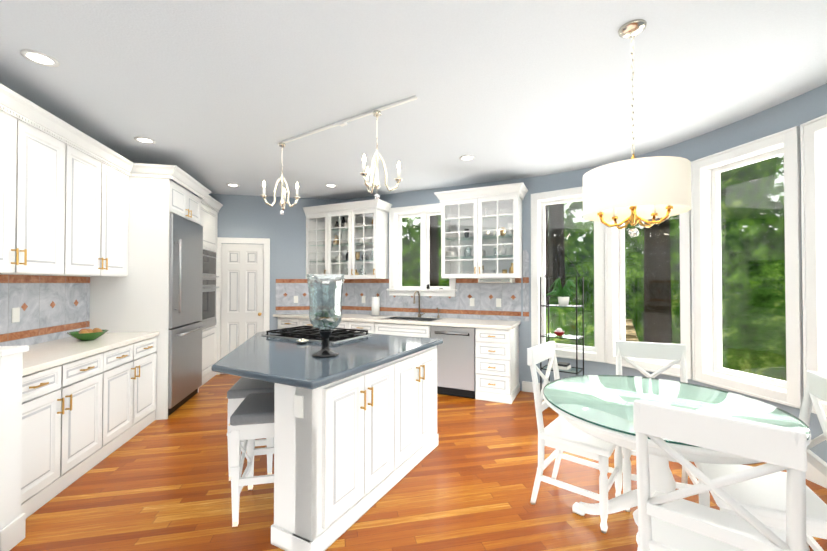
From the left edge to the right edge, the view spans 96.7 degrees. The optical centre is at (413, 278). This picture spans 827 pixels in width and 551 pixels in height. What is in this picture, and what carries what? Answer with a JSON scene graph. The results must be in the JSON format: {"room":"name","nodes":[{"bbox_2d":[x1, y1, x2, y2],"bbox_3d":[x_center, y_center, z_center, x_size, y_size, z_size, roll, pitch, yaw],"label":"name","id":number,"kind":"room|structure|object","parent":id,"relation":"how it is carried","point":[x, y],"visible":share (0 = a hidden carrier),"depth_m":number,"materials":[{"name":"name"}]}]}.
{"room":"kitchen","nodes":[
{"label":"kitchen","id":0,"kind":"room"},
{"bbox_2d":[192,193,339,329],"bbox_3d":[-2.422,0.090,5.974,2.630,2.820,0.160,0,-1,-12],"label":"wall","id":1,"kind":"structure","parent":0,"point":[242,216],"depth_m":5.93,"materials":[{"name":"paint"}]},
{"bbox_2d":[220,244,263,373],"bbox_3d":[-2.700,0.472,5.786,0.626,2.035,0.079,0,-1,-12],"label":"pantry door","id":2,"kind":"structure","parent":1,"relation":"in","point":[242,292],"depth_m":5.81,"materials":[{"name":"white wood"}]},
{"bbox_2d":[216,237,269,374],"bbox_3d":[-2.705,0.428,5.814,0.810,2.140,0.023,0,-1,-12],"label":"door frame","id":3,"kind":"structure","parent":1,"relation":"attached to","point":[266,320],"depth_m":5.82,"materials":[{"name":"white wood"}]},
{"bbox_2d":[275,279,338,313],"bbox_3d":[-1.735,0.296,6.029,0.998,0.568,0.012,0,-1,-12],"label":"backsplash","id":4,"kind":"structure","parent":1,"relation":"attached to","point":[287,290],"depth_m":5.98,"materials":[{"name":"tile"}]},
{"bbox_2d":[0,0,826,199],"bbox_3d":[0.035,-1.407,2.140,5.824,0.080,8.400,0,-1,-12],"label":"ceiling","id":5,"kind":"structure","parent":0,"point":[215,96],"depth_m":2.52,"materials":[{"name":"paint"}]},
{"bbox_2d":[20,49,59,66],"bbox_3d":[-2.313,-1.361,2.277,0.174,0.007,0.174,0,-1,-12],"label":"recessed light","id":6,"kind":"object","parent":5,"relation":"in","point":[39,58],"visible":1,"depth_m":2.27,"materials":[{"name":"white plastic"}]},
{"bbox_2d":[134,137,155,143],"bbox_3d":[-2.618,-1.345,3.583,0.174,0.007,0.174,0,-1,-12],"label":"recessed light","id":7,"kind":"object","parent":5,"relation":"in","point":[145,140],"visible":1,"depth_m":3.58,"materials":[{"name":"white"}]},
{"bbox_2d":[226,183,239,186],"bbox_3d":[-2.567,-1.325,5.228,0.174,0.007,0.174,0,-1,-12],"label":"recessed light","id":8,"kind":"object","parent":5,"relation":"in","point":[232,185],"visible":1,"depth_m":5.23,"materials":[{"name":"white plastic"}]},
{"bbox_2d":[325,184,336,186],"bbox_3d":[-1.178,-1.325,5.255,0.174,0.007,0.174,0,-1,-12],"label":"recessed light","id":9,"kind":"object","parent":5,"relation":"in","point":[330,185],"visible":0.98,"depth_m":5.24,"materials":[{"name":"white"}]},
{"bbox_2d":[277,96,416,144],"bbox_3d":[-0.664,-1.337,3.202,1.655,0.034,0.040,0,-1,34],"label":"track rail","id":10,"kind":"object","parent":5,"relation":"attached to","point":[342,123],"visible":0.94,"depth_m":3.13,"materials":[{"name":"white metal"}]},
{"bbox_2d":[260,143,300,214],"bbox_3d":[-1.304,-0.977,3.665,0.369,0.704,0.328,0,-1,-12],"label":"chandelier","id":11,"kind":"object","parent":10,"relation":"hanging from","point":[282,181],"visible":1,"depth_m":3.59,"materials":[{"name":"silver metal"}]},
{"bbox_2d":[360,110,402,198],"bbox_3d":[-0.267,-0.985,2.969,0.351,0.704,0.364,0,-1,-12],"label":"chandelier","id":12,"kind":"object","parent":10,"relation":"hanging from","point":[375,159],"visible":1,"depth_m":2.94,"materials":[{"name":"silver metal"}]},
{"bbox_2d":[459,155,474,160],"bbox_3d":[0.598,-1.339,4.085,0.174,0.007,0.174,0,-1,-12],"label":"recessed light","id":13,"kind":"object","parent":5,"relation":"in","point":[467,157],"visible":1,"depth_m":4.07,"materials":[{"name":"white"}]},
{"bbox_2d":[583,19,690,236],"bbox_3d":[1.196,-0.796,2.003,0.500,1.144,0.500,0,-1,-12],"label":"drum pendant light","id":14,"kind":"object","parent":5,"relation":"hanging from","point":[633,191],"visible":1,"depth_m":1.83,"materials":[{"name":"white fabric"}]},
{"bbox_2d":[10,374,826,550],"bbox_3d":[0.035,1.482,2.105,5.824,0.060,8.400,0,-1,-12],"label":"floor","id":15,"kind":"structure","parent":0,"point":[466,483],"depth_m":2.43,"materials":[{"name":"brown wood"}]},
{"bbox_2d":[0,345,28,550],"bbox_3d":[-2.492,0.911,1.796,0.750,1.075,0.400,0,-1,-12],"label":"wall","id":16,"kind":"structure","parent":15,"relation":"on","point":[12,525],"depth_m":1.98,"materials":[{"name":"white paint"}]},
{"bbox_2d":[21,350,108,517],"bbox_3d":[-2.693,1.017,2.436,0.616,0.878,0.917,0,-1,-12],"label":"base cabinet","id":17,"kind":"object","parent":15,"relation":"on","point":[82,416],"depth_m":2.49,"materials":[{"name":"white wood"}]},
{"bbox_2d":[0,83,222,419],"bbox_3d":[-2.845,0.146,3.628,0.811,2.650,4.198,0,-1,-12],"label":"kitchen cabinet","id":18,"kind":"object","parent":15,"relation":"on","point":[136,299],"visible":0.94,"depth_m":3.82,"materials":[{"name":"white wood"}]},
{"bbox_2d":[200,249,218,329],"bbox_3d":[-2.932,0.151,5.268,0.094,1.120,0.760,0,-1,-12],"label":"wall oven","id":19,"kind":"object","parent":18,"relation":"in","point":[208,320],"visible":0.67,"depth_m":5.31,"materials":[{"name":"silver metal"}]},
{"bbox_2d":[105,337,156,457],"bbox_3d":[-2.881,1.028,3.317,0.616,0.878,0.914,0,-1,-12],"label":"base cabinet","id":20,"kind":"object","parent":15,"relation":"on","point":[131,383],"depth_m":3.33,"materials":[{"name":"white wood"}]},
{"bbox_2d":[22,331,158,375],"bbox_3d":[-2.773,0.562,2.869,0.643,0.040,1.847,0,-1,-12],"label":"countertop","id":21,"kind":"structure","parent":20,"relation":"on","point":[42,356],"depth_m":2.85,"materials":[{"name":"beige stone"}]},
{"bbox_2d":[67,328,108,340],"bbox_3d":[-2.879,0.495,3.253,0.280,0.100,0.280,0,-1,-12],"label":"fruit bowl","id":22,"kind":"object","parent":21,"relation":"on","point":[84,334],"visible":1,"depth_m":3.20,"materials":[{"name":"green ceramic"}]},
{"bbox_2d":[168,213,205,415],"bbox_3d":[-2.977,0.391,4.271,0.793,2.168,0.922,0,-1,-12],"label":"fridge","id":23,"kind":"object","parent":15,"relation":"on","point":[185,307],"visible":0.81,"depth_m":4.22,"materials":[{"name":"silver metal"}]},
{"bbox_2d":[226,377,274,482],"bbox_3d":[-1.222,1.132,2.863,0.330,0.660,0.450,0,-1,-12],"label":"stool","id":24,"kind":"object","parent":15,"relation":"on","point":[240,390],"visible":0.25,"depth_m":2.67,"materials":[{"name":"grey leather"},{"name":"white painted wood"}]},
{"bbox_2d":[228,392,273,528],"bbox_3d":[-0.953,1.126,2.368,0.330,0.660,0.450,0,-1,-12],"label":"stool","id":25,"kind":"object","parent":15,"relation":"on","point":[252,418],"visible":0.56,"depth_m":2.16,"materials":[{"name":"grey leather"},{"name":"white painted wood"}]},
{"bbox_2d":[277,317,322,328],"bbox_3d":[-1.646,1.061,5.982,0.939,0.878,0.614,0,-1,25],"label":"base cabinet","id":26,"kind":"object","parent":15,"relation":"on","point":[283,322],"depth_m":5.77,"materials":[{"name":"white wood"}]},
{"bbox_2d":[273,313,520,329],"bbox_3d":[-0.422,0.669,5.392,3.778,0.197,0.642,0,-1,25],"label":"countertop","id":27,"kind":"structure","parent":26,"relation":"on","point":[453,322],"depth_m":4.95,"materials":[{"name":"beige stone"}]},
{"bbox_2d":[371,294,379,315],"bbox_3d":[-0.583,0.410,5.653,0.150,0.329,0.150,0,-1,25],"label":"paper towel","id":28,"kind":"object","parent":27,"relation":"on","point":[375,306],"visible":1,"depth_m":5.60,"materials":[{"name":"white paper"}]},
{"bbox_2d":[413,291,424,316],"bbox_3d":[0.082,0.373,5.343,0.119,0.396,0.212,0,-1,25],"label":"faucet","id":29,"kind":"object","parent":27,"relation":"on","point":[414,302],"visible":1,"depth_m":5.40,"materials":[{"name":"silver metal"}]},
{"bbox_2d":[271,345,437,550],"bbox_3d":[-0.795,1.018,2.905,1.556,0.888,1.554,0,-1,28],"label":"kitchen island","id":30,"kind":"object","parent":15,"relation":"on","point":[349,451],"visible":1,"depth_m":2.10,"materials":[{"name":"white wood"}]},
{"bbox_2d":[211,328,442,389],"bbox_3d":[-0.923,0.553,2.980,1.826,0.040,1.620,0,-1,28],"label":"island countertop","id":31,"kind":"structure","parent":30,"relation":"on","point":[284,361],"depth_m":2.45,"materials":[{"name":"grey stone"}]},
{"bbox_2d":[296,338,308,343],"bbox_3d":[-0.914,0.514,3.033,0.110,0.038,0.110,0,-1,28],"label":"dish","id":32,"kind":"object","parent":31,"relation":"on","point":[302,341],"visible":1,"depth_m":3.01,"materials":[{"name":"white ceramic"}]},
{"bbox_2d":[261,326,371,342],"bbox_3d":[-0.911,0.516,3.480,0.880,0.046,0.550,0,-1,28],"label":"cooktop","id":33,"kind":"object","parent":31,"relation":"in","point":[311,333],"visible":0.85,"depth_m":3.37,"materials":[{"name":"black metal"}]},
{"bbox_2d":[307,274,344,357],"bbox_3d":[-0.602,0.249,2.521,0.260,0.555,0.260,0,-1,28],"label":"hurricane vase","id":34,"kind":"object","parent":31,"relation":"on","point":[325,318],"visible":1,"depth_m":2.46,"materials":[{"name":"glass"},{"name":"black metal"}]},
{"bbox_2d":[328,320,396,333],"bbox_3d":[-0.821,1.056,5.589,0.916,0.878,0.614,0,-1,25],"label":"base cabinet","id":35,"kind":"object","parent":15,"relation":"on","point":[372,327],"depth_m":5.17,"materials":[{"name":"white wood"}]},
{"bbox_2d":[377,329,429,337],"bbox_3d":[-0.037,1.141,5.216,0.847,0.700,0.614,0,-1,25],"label":"base cabinet","id":36,"kind":"object","parent":15,"relation":"on","point":[424,333],"depth_m":4.89,"materials":[{"name":"white wood"}]},
{"bbox_2d":[430,325,475,398],"bbox_3d":[0.605,1.047,4.882,0.590,0.871,0.660,0,-1,25],"label":"dishwasher","id":37,"kind":"object","parent":15,"relation":"on","point":[456,357],"visible":0.77,"depth_m":4.60,"materials":[{"name":"silver metal"}]},
{"bbox_2d":[475,325,519,403],"bbox_3d":[1.077,1.045,4.687,0.420,0.878,0.614,0,-1,25],"label":"base cabinet","id":38,"kind":"object","parent":15,"relation":"on","point":[497,365],"depth_m":4.42,"materials":[{"name":"white wood"}]},
{"bbox_2d":[540,249,583,399],"bbox_3d":[1.757,0.567,4.337,0.422,1.825,0.312,-1,-1,37],"label":"plant stand","id":39,"kind":"object","parent":15,"relation":"on","point":[563,300],"visible":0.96,"depth_m":4.32,"materials":[{"name":"black metal"}]},
{"bbox_2d":[527,341,621,532],"bbox_3d":[1.059,0.956,2.395,0.492,1.006,0.450,-1,-1,40],"label":"chair","id":40,"kind":"object","parent":15,"relation":"on","point":[560,434],"visible":0.69,"depth_m":2.33,"materials":[{"name":"white wood"}]},
{"bbox_2d":[615,341,697,511],"bbox_3d":[1.599,0.957,2.419,0.450,1.006,0.492,0,-1,24],"label":"chair","id":41,"kind":"object","parent":15,"relation":"on","point":[625,350],"visible":0.29,"depth_m":2.57,"materials":[{"name":"white wood"}]},
{"bbox_2d":[543,375,810,550],"bbox_3d":[1.323,1.061,2.007,1.160,0.780,1.160,0,-1,-12],"label":"table","id":42,"kind":"object","parent":15,"relation":"on","point":[599,406],"visible":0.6,"depth_m":1.97,"materials":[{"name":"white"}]},
{"bbox_2d":[633,400,806,550],"bbox_3d":[1.111,0.943,1.353,0.450,1.006,0.492,-1,-1,42],"label":"chair","id":43,"kind":"object","parent":15,"relation":"on","point":[672,521],"visible":1,"depth_m":1.21,"materials":[{"name":"white wood"}]},
{"bbox_2d":[694,370,826,550],"bbox_3d":[1.652,0.948,1.701,0.492,1.006,0.450,0,-1,26],"label":"chair","id":44,"kind":"object","parent":15,"relation":"on","point":[762,499],"visible":0.42,"depth_m":1.66,"materials":[{"name":"white wood"}]},
{"bbox_2d":[340,177,530,390],"bbox_3d":[0.187,0.085,5.557,3.077,2.820,0.160,0,-1,25],"label":"wall","id":45,"kind":"structure","parent":0,"point":[415,198],"depth_m":4.88,"materials":[{"name":"paint"}]},
{"bbox_2d":[303,204,346,278],"bbox_3d":[-1.462,-0.569,6.064,0.504,1.160,0.345,0,-1,25],"label":"upper cabinet","id":46,"kind":"object","parent":45,"relation":"attached to","point":[326,226],"depth_m":5.94,"materials":[{"name":"white painted wood"},{"name":"clear glass"},{"name":"brass"}]},
{"bbox_2d":[386,203,456,296],"bbox_3d":[0.153,-0.415,5.580,1.140,1.360,0.270,0,-1,25],"label":"window","id":47,"kind":"structure","parent":45,"relation":"in","point":[396,216],"depth_m":5.59,"materials":[{"name":"white wood"}]},
{"bbox_2d":[339,250,528,320],"bbox_3d":[0.138,0.103,5.484,3.050,0.939,0.012,0,-1,25],"label":"backsplash","id":48,"kind":"structure","parent":45,"relation":"attached to","point":[484,295],"depth_m":5.25,"materials":[{"name":"tile"}]},
{"bbox_2d":[470,298,474,305],"bbox_3d":[0.826,0.330,5.143,0.058,0.099,0.005,0,-1,26],"label":"electrical outlet","id":49,"kind":"object","parent":48,"relation":"attached to","point":[472,300],"depth_m":5.14,"materials":[{"name":"white plastic"}]},
{"bbox_2d":[496,298,500,306],"bbox_3d":[1.154,0.327,4.987,0.054,0.109,0.005,0,-1,26],"label":"electrical outlet","id":50,"kind":"object","parent":48,"relation":"attached to","point":[498,302],"depth_m":4.99,"materials":[{"name":"white plastic"}]},
{"bbox_2d":[434,182,527,278],"bbox_3d":[0.893,-0.583,4.903,1.172,1.160,0.423,0,-1,25],"label":"upper cabinet","id":51,"kind":"object","parent":45,"relation":"attached to","point":[486,235],"visible":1,"depth_m":4.86,"materials":[{"name":"white wood"}]},
{"bbox_2d":[478,278,514,282],"bbox_3d":[1.096,0.027,4.845,0.430,0.058,0.266,0,-1,25],"label":"under-cabinet light","id":52,"kind":"object","parent":51,"relation":"attached to","point":[496,280],"visible":0.98,"depth_m":4.72,"materials":[{"name":"white plastic"}]},
{"bbox_2d":[522,381,530,391],"bbox_3d":[1.486,1.421,4.825,0.117,0.130,0.015,0,-1,25],"label":"baseboard","id":53,"kind":"structure","parent":45,"relation":"attached to","point":[526,386],"depth_m":4.82,"materials":[{"name":"white wood"}]},
{"bbox_2d":[531,83,826,462],"bbox_3d":[2.374,0.058,3.407,1.033,2.820,3.374,0,-1,-12],"label":"wall","id":54,"kind":"structure","parent":0,"point":[799,110],"depth_m":3.23,"materials":[{"name":"paint"}]},
{"bbox_2d":[531,382,826,487],"bbox_3d":[2.298,1.403,3.336,0.882,0.130,3.192,0,-1,-12],"label":"baseboard","id":55,"kind":"structure","parent":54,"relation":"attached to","point":[814,474],"depth_m":2.62,"materials":[{"name":"white wood"}]},
{"bbox_2d":[531,114,826,416],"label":"window","id":56,"kind":"structure","parent":54,"relation":"in","point":[707,298],"depth_m":3.43,"materials":[{"name":"white wood"}]},
{"bbox_3d":[-2.891,0.035,1.497,0.160,2.820,8.720,0,-1,-12],"label":"wall","id":57,"kind":"structure","parent":0,"visible":0},
{"bbox_2d":[0,110,71,275],"bbox_3d":[-2.824,-0.554,2.424,0.344,1.040,0.924,0,-1,-12],"label":"upper cabinet","id":58,"kind":"object","parent":57,"relation":"attached to","point":[64,209],"depth_m":2.59,"materials":[{"name":"white wood"}]},
{"bbox_2d":[0,274,89,345],"bbox_3d":[-3.083,0.256,2.808,0.012,0.568,1.849,0,-1,-12],"label":"backsplash","id":59,"kind":"structure","parent":57,"relation":"attached to","point":[52,308],"depth_m":3.11,"materials":[{"name":"tile"}]},
{"bbox_2d":[12,307,19,322],"bbox_3d":[-3.083,0.284,2.849,0.004,0.115,0.070,0,-1,-12],"label":"electrical outlet","id":60,"kind":"object","parent":59,"relation":"attached to","point":[15,314],"visible":1,"depth_m":2.85,"materials":[{"name":"white plastic"}]},
{"bbox_2d":[68,147,128,276],"bbox_3d":[-3.014,-0.543,3.309,0.344,1.040,0.916,0,-1,-12],"label":"upper cabinet","id":61,"kind":"object","parent":57,"relation":"attached to","point":[98,193],"depth_m":3.29,"materials":[{"name":"white wood"}]},
{"label":"outside","id":62,"kind":"structure","parent":0,"visible":0},
{"bbox_2d":[625,319,639,341],"bbox_3d":[8.411,1.873,15.959,52.000,0.001,52.000,0,-1,-12],"label":"ground","id":63,"kind":"structure","parent":62,"point":[631,331],"depth_m":12.43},
{"bbox_2d":[429,215,440,285],"bbox_3d":[1.007,-3.875,10.816,5.348,11.369,6.099,0,-1,-12],"label":"tree","id":64,"kind":"object","parent":63,"relation":"on","point":[433,231],"depth_m":10.55,"materials":[{"name":"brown plant"}]},
{"bbox_2d":[545,205,548,307],"bbox_3d":[3.446,-3.739,7.770,5.633,11.021,6.373,0,-1,-12],"label":"tree","id":65,"kind":"object","parent":63,"relation":"on","point":[546,244],"depth_m":7.42,"materials":[{"name":"green plant"}]},
{"bbox_2d":[548,203,564,296],"bbox_3d":[3.783,-3.193,10.772,4.175,10.004,7.546,0,-1,-12],"label":"tree","id":66,"kind":"object","parent":63,"relation":"on","point":[559,231],"depth_m":10.29,"materials":[{"name":"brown plant"}]},
{"bbox_2d":[546,295,594,346],"bbox_3d":[3.308,1.363,8.275,2.236,1.979,2.394,0,-1,-12],"label":"tree","id":67,"kind":"object","parent":63,"relation":"on","point":[561,317],"depth_m":7.28,"materials":[{"name":"green plant"}]},
{"bbox_2d":[632,284,680,343],"bbox_3d":[6.135,1.192,8.223,2.425,2.128,2.164,0,-1,-12],"label":"tree","id":68,"kind":"object","parent":63,"relation":"on","point":[676,337],"depth_m":7.83,"materials":[{"name":"green plant"}]},
{"bbox_2d":[644,143,742,343],"bbox_3d":[4.878,-3.301,8.479,6.745,10.163,5.164,0,-1,-12],"label":"tree","id":69,"kind":"object","parent":63,"relation":"on","point":[656,276],"depth_m":7.47,"materials":[{"name":"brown plant"}]},
{"bbox_2d":[671,157,776,224],"bbox_3d":[7.944,-3.558,10.683,6.455,10.731,5.454,0,-1,-12],"label":"tree","id":70,"kind":"object","parent":63,"relation":"on","point":[761,177],"depth_m":10.38,"materials":[{"name":"green plant"}]},
{"bbox_2d":[722,285,785,380],"bbox_3d":[6.444,1.106,5.826,2.721,1.990,2.704,0,-1,-12],"label":"hedge","id":71,"kind":"object","parent":63,"relation":"on","point":[750,301],"depth_m":5.77,"materials":[{"name":"green plant"}]},
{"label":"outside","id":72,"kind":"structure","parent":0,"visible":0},
{"bbox_2d":[402,155,784,318],"bbox_3d":[1.587,-6.379,3.671,31.718,16.300,32.974,0,-1,-12],"label":"trees","id":73,"kind":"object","parent":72,"point":[759,211],"depth_m":16.02,"materials":[{"name":"green plant"}]}
]}

